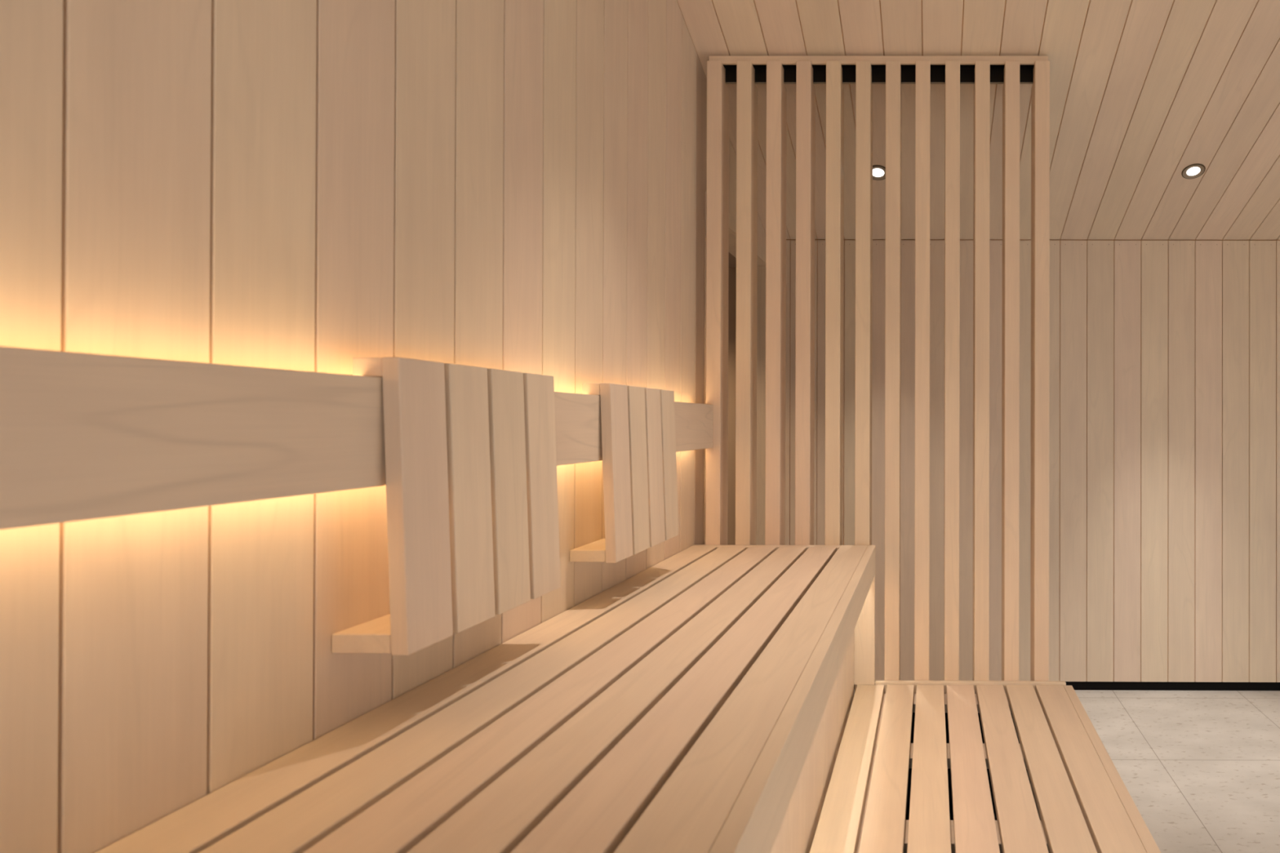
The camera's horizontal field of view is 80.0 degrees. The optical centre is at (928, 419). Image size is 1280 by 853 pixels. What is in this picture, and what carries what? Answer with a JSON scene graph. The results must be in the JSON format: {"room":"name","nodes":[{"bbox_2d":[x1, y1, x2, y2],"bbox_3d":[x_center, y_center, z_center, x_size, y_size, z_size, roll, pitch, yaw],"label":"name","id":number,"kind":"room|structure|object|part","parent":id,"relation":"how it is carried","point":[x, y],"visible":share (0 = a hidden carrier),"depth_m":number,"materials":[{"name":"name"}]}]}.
{"room":"sauna","nodes":[
{"label":"sauna","id":0,"kind":"room"},
{"bbox_2d":[0,0,765,852],"bbox_3d":[-0.841,-0.845,0.387,0.100,4.269,5.961,0,0,0],"label":"wall","id":1,"kind":"structure","parent":0,"point":[304,185],"depth_m":0.86,"materials":[{"name":"beige wood"}]},
{"bbox_2d":[0,346,713,529],"bbox_3d":[-0.759,0.014,0.612,0.064,0.144,3.417,0,0,0],"label":"rail","id":2,"kind":"object","parent":1,"relation":"attached to","point":[83,436],"visible":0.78,"depth_m":0.68,"materials":[{"name":"beige wood"}]},
{"bbox_2d":[332,356,560,655],"bbox_3d":[-0.737,0.115,1.108,0.103,0.394,0.378,0,0,0],"label":"backrest","id":3,"kind":"object","parent":2,"relation":"attached to","point":[470,451],"visible":0.99,"depth_m":1.03,"materials":[{"name":"beige wood"}]},
{"bbox_2d":[569,382,678,563],"bbox_3d":[-0.735,0.117,1.713,0.103,0.394,0.378,0,0,0],"label":"backrest","id":4,"kind":"object","parent":2,"relation":"attached to","point":[638,439],"visible":0.97,"depth_m":1.64,"materials":[{"name":"beige wood"}]},
{"bbox_2d":[703,191,765,545],"bbox_3d":[-0.826,0.251,2.893,0.114,2.096,0.940,0,0,0],"label":"door","id":5,"kind":"structure","parent":1,"relation":"in","point":[761,324],"depth_m":3.33,"materials":[{"name":"brown wood"}]},
{"bbox_2d":[727,252,736,545],"bbox_3d":[-1.627,0.246,2.574,1.486,2.102,1.746,0,0,0],"label":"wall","id":6,"kind":"structure","parent":0,"point":[732,260],"depth_m":3.37,"materials":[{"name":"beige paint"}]},
{"bbox_2d":[676,0,1279,239],"bbox_3d":[0.909,-1.965,0.412,3.594,2.174,6.016,0,0,0],"label":"ceiling","id":7,"kind":"structure","parent":0,"point":[1142,92],"depth_m":2.55,"materials":[{"name":"beige wood"}]},
{"bbox_2d":[872,164,885,180],"bbox_3d":[-0.213,-1.034,2.910,0.092,0.034,0.092,0,0,-43],"label":"recessed light","id":8,"kind":"object","parent":7,"relation":"in","point":[878,171],"visible":0.69,"depth_m":2.91,"materials":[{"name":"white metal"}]},
{"bbox_2d":[1181,163,1205,178],"bbox_3d":[1.101,-1.034,2.895,0.092,0.034,0.092,0,0,-43],"label":"recessed light","id":9,"kind":"object","parent":7,"relation":"in","point":[1193,171],"visible":1,"depth_m":2.89,"materials":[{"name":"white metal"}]},
{"bbox_2d":[785,240,1279,682],"bbox_3d":[0.917,0.217,3.396,3.394,2.175,0.080,0,0,0],"label":"wall","id":10,"kind":"structure","parent":0,"point":[1164,355],"depth_m":3.36,"materials":[{"name":"brown wood"}]},
{"bbox_2d":[853,681,1279,690],"bbox_3d":[0.915,1.284,3.361,3.394,0.042,0.010,0,0,0],"label":"baseboard","id":11,"kind":"structure","parent":10,"relation":"attached to","point":[1082,686],"depth_m":3.35,"materials":[{"name":"black"}]},
{"bbox_2d":[853,688,1279,852],"bbox_3d":[0.174,1.317,0.425,5.150,0.050,6.061,0,0,0],"label":"floor","id":12,"kind":"structure","parent":0,"point":[1201,769],"depth_m":2.65,"materials":[{"name":"grey tile"}]},
{"bbox_2d":[95,544,875,852],"bbox_3d":[-0.488,0.850,0.607,0.606,0.879,3.417,0,0,0],"label":"bench","id":13,"kind":"object","parent":12,"relation":"on","point":[700,701],"visible":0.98,"depth_m":0.91,"materials":[{"name":"beige wood"}]},
{"bbox_3d":[-0.538,0.431,2.299,0.490,0.028,0.038,0,0,0],"label":"trim","id":14,"kind":"part","parent":13,"relation":"part of","materials":[{"name":"beige wood"}]},
{"bbox_3d":[-0.262,0.864,0.591,0.018,0.850,3.387,0,0,0],"label":"riser panel","id":15,"kind":"part","parent":13,"relation":"part of","materials":[{"name":"beige wood"}]},
{"bbox_3d":[-0.478,0.871,2.304,0.598,0.850,0.022,0,0,0],"label":"panel","id":16,"kind":"part","parent":13,"relation":"part of","materials":[{"name":"beige wood"}]},
{"bbox_2d":[705,55,1066,693],"bbox_3d":[-0.145,0.033,2.355,1.200,2.530,0.106,0,0,0],"label":"slatted screen","id":17,"kind":"object","parent":12,"relation":"on","point":[745,72],"visible":0.82,"depth_m":2.32,"materials":[{"name":"beige wood"}]},
{"bbox_3d":[0.138,0.885,2.305,0.631,0.036,0.016,0,0,0],"label":"sill","id":18,"kind":"part","parent":17,"relation":"part of","materials":[{"name":"beige wood"}]},
{"bbox_2d":[809,684,1160,852],"bbox_3d":[0.106,1.080,0.596,0.717,0.423,3.401,0,0,0],"label":"bench","id":19,"kind":"object","parent":12,"relation":"on","point":[1021,769],"visible":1,"depth_m":1.69,"materials":[{"name":"beige wood"}]},
{"bbox_3d":[0.336,1.119,0.605,0.018,0.343,3.381,0,0,0],"label":"riser panel","id":20,"kind":"part","parent":19,"relation":"part of","materials":[{"name":"beige wood"}]}
]}

